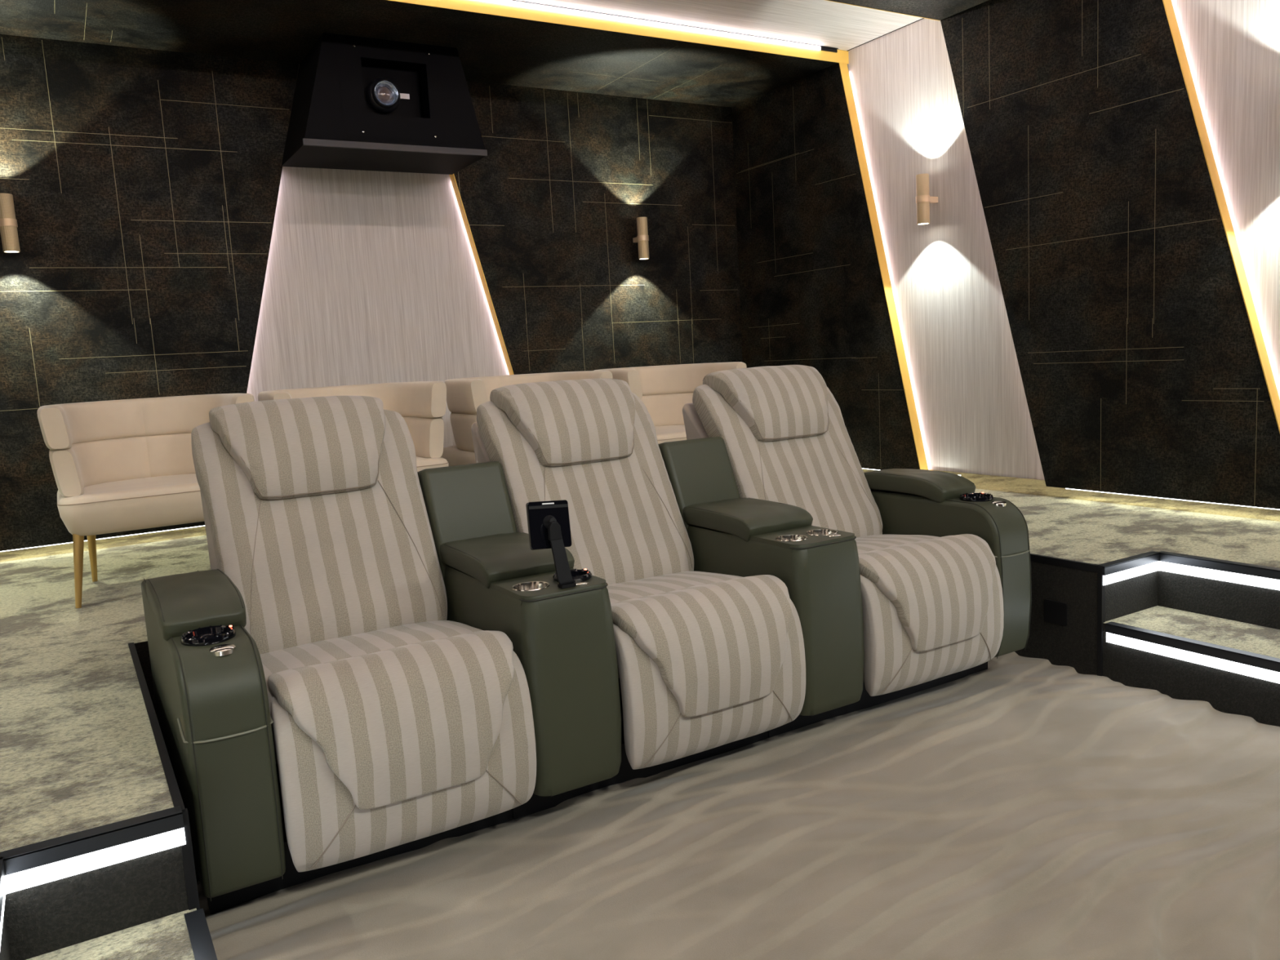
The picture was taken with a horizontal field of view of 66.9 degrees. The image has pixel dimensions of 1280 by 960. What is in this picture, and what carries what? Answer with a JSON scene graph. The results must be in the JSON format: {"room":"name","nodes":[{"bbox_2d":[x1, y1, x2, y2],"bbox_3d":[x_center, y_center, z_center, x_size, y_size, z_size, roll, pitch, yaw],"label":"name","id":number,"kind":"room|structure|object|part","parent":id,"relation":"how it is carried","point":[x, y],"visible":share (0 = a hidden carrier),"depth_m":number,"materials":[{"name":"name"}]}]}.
{"room":"home theater","nodes":[
{"label":"home theater","id":0,"kind":"room"},
{"bbox_2d":[0,34,742,551],"bbox_3d":[-1.478,-0.845,5.294,5.208,2.907,0.132,-8,8,-30],"label":"wall","id":1,"kind":"structure","parent":0,"point":[168,247],"depth_m":5.07,"materials":[{"name":"black tile"}]},
{"bbox_2d":[0,193,20,253],"bbox_3d":[-2.810,-1.137,4.309,0.071,0.248,0.136,-8,8,-30],"label":"wall sconce","id":2,"kind":"object","parent":1,"relation":"attached to","point":[8,222],"visible":1,"depth_m":4.26,"materials":[{"name":"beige metal"}]},
{"bbox_2d":[0,525,206,562],"bbox_3d":[-1.406,0.138,5.393,5.048,0.076,0.054,-8,8,-30],"label":"baseboard","id":3,"kind":"structure","parent":1,"relation":"attached to","point":[65,548],"depth_m":4.71,"materials":[{"name":"brown metal"}]},
{"bbox_3d":[-2.632,-0.897,4.551,2.235,2.365,0.058,-8,8,-30],"label":"dark panel","id":4,"kind":"part","parent":1,"relation":"part of","materials":[{"name":"black stone"}]},
{"bbox_3d":[-1.443,-1.064,5.308,1.923,2.361,0.012,-8,8,-30],"label":"light panel","id":5,"kind":"part","parent":1,"relation":"part of","materials":[{"name":"beige wood"}]},
{"bbox_2d":[281,32,487,174],"bbox_3d":[-1.318,-1.882,4.913,0.912,0.514,0.521,-8,8,-30],"label":"enclosure","id":6,"kind":"object","parent":1,"relation":"attached to","point":[330,126],"visible":0.99,"depth_m":4.74,"materials":[{"name":"black wood"}]},
{"bbox_2d":[361,65,422,117],"bbox_3d":[-1.278,-1.912,4.856,0.303,0.240,0.344,-8,8,-30],"label":"projector","id":7,"kind":"object","parent":6,"relation":"in","point":[387,91],"visible":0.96,"depth_m":4.74,"materials":[{"name":"black plastic"}]},
{"bbox_3d":[-1.237,-1.874,4.706,0.074,0.074,0.016,-8,8,-30],"label":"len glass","id":8,"kind":"part","parent":7,"relation":"part of","materials":[{"name":"grey"}]},
{"bbox_3d":[-0.247,-1.213,5.959,2.087,2.365,0.058,-8,8,-30],"label":"dark panel","id":9,"kind":"part","parent":1,"relation":"part of","materials":[{"name":"black tile"}]},
{"bbox_2d":[632,217,648,259],"bbox_3d":[0.001,-1.485,5.971,0.071,0.248,0.136,-8,8,-30],"label":"wall sconce","id":10,"kind":"object","parent":1,"relation":"attached to","point":[642,237],"visible":1,"depth_m":5.92,"materials":[{"name":"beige metal"}]},
{"bbox_2d":[0,0,988,106],"bbox_3d":[0.469,-1.903,1.759,5.208,0.132,8.000,-8,8,-30],"label":"ceiling","id":11,"kind":"structure","parent":0,"point":[725,53],"depth_m":4.71,"materials":[{"name":"black paint"}]},
{"bbox_3d":[-0.813,-2.115,3.883,5.068,0.012,0.852,-8,8,-30],"label":"light panel","id":12,"kind":"part","parent":11,"relation":"part of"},
{"bbox_3d":[-0.348,-2.002,3.122,4.948,0.070,1.063,-8,8,-30],"label":"dark panel","id":13,"kind":"part","parent":11,"relation":"part of","materials":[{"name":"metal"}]},
{"bbox_2d":[194,651,1279,959],"bbox_3d":[1.152,0.961,1.244,2.803,0.084,5.856,-8,8,-30],"label":"floor","id":14,"kind":"structure","parent":0,"point":[1018,807],"depth_m":2.23,"materials":[{"name":"beige carpet"}]},
{"bbox_2d":[141,395,536,914],"bbox_3d":[-0.822,0.346,2.473,0.766,1.092,1.060,-8,8,-30],"label":"recliner","id":15,"kind":"object","parent":14,"relation":"on","point":[321,710],"visible":1,"depth_m":2.20,"materials":[{"name":"beige fabric"}]},
{"bbox_3d":[-1.071,0.561,2.380,0.161,0.507,0.992,-8,8,-30],"label":"armrest","id":16,"kind":"part","parent":15,"relation":"part of","materials":[{"name":"green leather"}]},
{"bbox_3d":[-0.872,0.147,2.679,0.591,0.654,0.425,-8,8,-30],"label":"backrest","id":17,"kind":"part","parent":15,"relation":"part of","materials":[{"name":"fabric"}]},
{"bbox_3d":[-0.650,0.452,2.372,0.564,0.127,0.483,-8,8,-30],"label":"seat","id":18,"kind":"part","parent":15,"relation":"part of","materials":[{"name":"fabric"}]},
{"bbox_2d":[417,461,621,819],"bbox_3d":[-0.389,0.402,2.736,0.256,0.865,0.921,-8,8,-30],"label":"console","id":19,"kind":"object","parent":14,"relation":"on","point":[562,640],"visible":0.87,"depth_m":2.40,"materials":[{"name":"green leather"}]},
{"bbox_3d":[-0.248,0.259,2.465,0.230,0.014,0.308,-8,8,-30],"label":"plate","id":20,"kind":"part","parent":19,"relation":"part of","materials":[{"name":"green leather"}]},
{"bbox_2d":[525,499,576,588],"bbox_3d":[-0.211,0.155,2.357,0.116,0.212,0.068,-8,8,-30],"label":"phone stand","id":21,"kind":"object","parent":19,"relation":"on","point":[548,522],"visible":1,"depth_m":2.35,"materials":[{"name":"black plastic"}]},
{"bbox_3d":[-0.222,0.109,2.366,0.116,0.122,0.034,-8,8,-30],"label":"plate","id":22,"kind":"part","parent":21,"relation":"part of","materials":[{"name":"black plastic"}]},
{"bbox_3d":[-0.190,0.186,2.350,0.051,0.150,0.030,-8,8,-30],"label":"stand arm","id":23,"kind":"part","parent":21,"relation":"part of","materials":[{"name":"black plastic"}]},
{"bbox_2d":[471,378,805,787],"bbox_3d":[-0.036,0.244,2.925,0.591,1.091,1.028,-8,8,-30],"label":"recliner","id":24,"kind":"object","parent":14,"relation":"on","point":[709,664],"visible":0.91,"depth_m":2.76,"materials":[{"name":"beige fabric"}]},
{"bbox_3d":[-0.163,0.054,3.098,0.591,0.653,0.425,-8,8,-30],"label":"backrest","id":25,"kind":"part","parent":24,"relation":"part of","materials":[{"name":"fabric"}]},
{"bbox_3d":[0.058,0.358,2.791,0.564,0.127,0.482,-8,8,-30],"label":"seat","id":26,"kind":"part","parent":24,"relation":"part of","materials":[{"name":"fabric"}]},
{"bbox_2d":[0,488,1279,959],"bbox_3d":[0.606,0.696,2.110,5.188,0.430,7.940,-8,8,-30],"label":"platform","id":27,"kind":"object","parent":14,"relation":"on","point":[97,860],"visible":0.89,"depth_m":2.88,"materials":[{"name":"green carpet"}]},
{"bbox_2d":[36,393,254,608],"bbox_3d":[-1.898,0.044,3.805,0.717,0.724,0.630,-8,8,-30],"label":"armchair","id":28,"kind":"object","parent":27,"relation":"on","point":[123,464],"visible":0.7,"depth_m":3.75,"materials":[{"name":"beige fabric"}]},
{"bbox_3d":[-2.010,0.324,3.474,0.036,0.266,0.068,0,8,21],"label":"leg","id":29,"kind":"part","parent":28,"relation":"part of","materials":[{"name":"gold metal"}]},
{"bbox_3d":[-2.193,0.281,3.890,0.037,0.267,0.073,-8,8,-30],"label":"leg","id":30,"kind":"part","parent":28,"relation":"part of","materials":[{"name":"gold metal"}]},
{"bbox_3d":[-1.914,-0.078,3.804,0.680,0.180,0.557,-8,8,-30],"label":"backrest","id":31,"kind":"part","parent":28,"relation":"part of","materials":[{"name":"beige fabric"}]},
{"bbox_3d":[-1.890,0.078,3.798,0.670,0.150,0.600,-8,8,-30],"label":"seat","id":32,"kind":"part","parent":28,"relation":"part of","materials":[{"name":"beige fabric"}]},
{"bbox_3d":[-1.924,-0.238,3.785,0.717,0.156,0.592,-8,8,-30],"label":"backrest","id":33,"kind":"part","parent":28,"relation":"part of","materials":[{"name":"beige fabric"}]},
{"bbox_2d":[257,381,448,471],"bbox_3d":[-1.239,-0.043,4.194,0.717,0.724,0.630,-8,8,-30],"label":"armchair","id":34,"kind":"object","parent":27,"relation":"on","point":[422,405],"visible":0.32,"depth_m":4.17,"materials":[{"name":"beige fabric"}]},
{"bbox_3d":[-1.264,-0.326,4.174,0.717,0.156,0.592,-8,8,-30],"label":"backrest","id":35,"kind":"part","parent":34,"relation":"part of","materials":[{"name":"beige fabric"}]},
{"bbox_3d":[-1.255,-0.165,4.194,0.680,0.180,0.557,-8,8,-30],"label":"backrest","id":36,"kind":"part","parent":34,"relation":"part of","materials":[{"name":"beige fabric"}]},
{"bbox_3d":[-1.230,-0.009,4.188,0.670,0.150,0.600,-8,8,-30],"label":"seat","id":37,"kind":"part","parent":34,"relation":"part of","materials":[{"name":"beige fabric"}]},
{"bbox_2d":[440,370,612,466],"bbox_3d":[-0.549,-0.135,4.601,0.717,0.724,0.630,-8,8,-30],"label":"armchair","id":38,"kind":"object","parent":27,"relation":"on","point":[464,395],"visible":0.34,"depth_m":4.38,"materials":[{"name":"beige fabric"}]},
{"bbox_3d":[-0.541,-0.101,4.595,0.670,0.150,0.600,-8,8,-30],"label":"seat","id":39,"kind":"part","parent":38,"relation":"part of","materials":[{"name":"beige fabric"}]},
{"bbox_3d":[-0.565,-0.257,4.601,0.680,0.180,0.557,-8,8,-30],"label":"backrest","id":40,"kind":"part","parent":38,"relation":"part of","materials":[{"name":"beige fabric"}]},
{"bbox_3d":[-0.575,-0.417,4.581,0.717,0.156,0.592,-8,8,-30],"label":"backrest","id":41,"kind":"part","parent":38,"relation":"part of","materials":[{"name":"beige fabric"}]},
{"bbox_2d":[594,361,746,444],"bbox_3d":[0.117,-0.223,4.994,0.717,0.724,0.630,-8,8,-30],"label":"armchair","id":42,"kind":"object","parent":27,"relation":"on","point":[664,390],"visible":0.29,"depth_m":5.17,"materials":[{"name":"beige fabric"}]},
{"bbox_3d":[0.101,-0.345,4.994,0.680,0.180,0.557,-8,8,-30],"label":"backrest","id":43,"kind":"part","parent":42,"relation":"part of","materials":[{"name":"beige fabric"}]},
{"bbox_3d":[0.091,-0.505,4.974,0.717,0.156,0.592,-8,8,-30],"label":"backrest","id":44,"kind":"part","parent":42,"relation":"part of","materials":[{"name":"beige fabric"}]},
{"bbox_3d":[0.125,-0.189,4.988,0.670,0.150,0.600,-8,8,-30],"label":"seat","id":45,"kind":"part","parent":42,"relation":"part of","materials":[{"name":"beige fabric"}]},
{"bbox_2d":[1044,599,1066,626],"bbox_3d":[1.450,0.462,3.381,0.006,0.080,0.088,-8,8,-30],"label":"socket","id":46,"kind":"object","parent":27,"relation":"attached to","point":[1055,612],"visible":1,"depth_m":3.38,"materials":[{"name":"black plastic"}]},
{"bbox_2d":[657,436,864,737],"bbox_3d":[0.320,0.308,3.154,0.256,0.865,0.921,-8,8,-30],"label":"console","id":47,"kind":"object","parent":14,"relation":"on","point":[728,533],"visible":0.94,"depth_m":2.84,"materials":[{"name":"green leather"}]},
{"bbox_3d":[0.460,0.165,2.884,0.230,0.014,0.308,-8,8,-30],"label":"plate","id":48,"kind":"part","parent":47,"relation":"part of","materials":[{"name":"silver metal"}]},
{"bbox_2d":[682,364,1031,716],"bbox_3d":[0.739,0.139,3.394,0.766,1.092,1.059,-8,8,-30],"label":"recliner","id":49,"kind":"object","parent":14,"relation":"on","point":[945,566],"visible":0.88,"depth_m":3.27,"materials":[{"name":"beige fabric"}]},
{"bbox_3d":[0.545,-0.040,3.516,0.591,0.653,0.424,-8,8,-30],"label":"backrest","id":50,"kind":"part","parent":49,"relation":"part of","materials":[{"name":"fabric"}]},
{"bbox_3d":[0.767,0.265,3.209,0.564,0.126,0.482,-8,8,-30],"label":"seat","id":51,"kind":"part","parent":49,"relation":"part of","materials":[{"name":"fabric"}]},
{"bbox_3d":[0.977,0.290,3.588,0.161,0.507,0.992,-8,8,-30],"label":"armrest","id":52,"kind":"part","parent":49,"relation":"part of","materials":[{"name":"green leather"}]},
{"bbox_2d":[731,0,1279,509],"bbox_3d":[2.706,-0.819,3.239,0.132,2.907,7.950,-8,8,-30],"label":"wall","id":53,"kind":"structure","parent":0,"point":[1088,299],"depth_m":4.47,"materials":[{"name":"black tile"}]},
{"bbox_3d":[1.068,-1.272,5.839,0.058,2.365,1.633,-8,8,-30],"label":"dark panel","id":54,"kind":"part","parent":53,"relation":"part of","materials":[{"name":"black tile"}]},
{"bbox_2d":[915,173,937,224],"bbox_3d":[1.491,-1.456,5.030,0.136,0.248,0.071,-8,8,-30],"label":"wall sconce","id":55,"kind":"object","parent":53,"relation":"attached to","point":[923,199],"visible":1,"depth_m":4.99,"materials":[{"name":"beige metal"}]},
{"bbox_3d":[1.584,-1.206,5.075,0.012,2.361,1.469,-8,8,-30],"label":"light panel","id":56,"kind":"part","parent":53,"relation":"part of","materials":[{"name":"beige wood"}]},
{"bbox_2d":[862,468,1279,521],"bbox_3d":[2.753,0.168,3.319,0.054,0.076,7.880,-8,8,-30],"label":"baseboard","id":57,"kind":"structure","parent":53,"relation":"attached to","point":[985,482],"depth_m":4.39,"materials":[{"name":"brown metal"}]},
{"bbox_3d":[2.017,-1.124,4.266,0.058,2.365,1.721,-8,8,-30],"label":"dark panel","id":58,"kind":"part","parent":53,"relation":"part of","materials":[{"name":"black tile"}]},
{"bbox_3d":[2.527,-1.058,3.510,0.012,2.361,1.545,-8,8,-30],"label":"light panel","id":59,"kind":"part","parent":53,"relation":"part of","materials":[{"name":"beige wood"}]}
]}

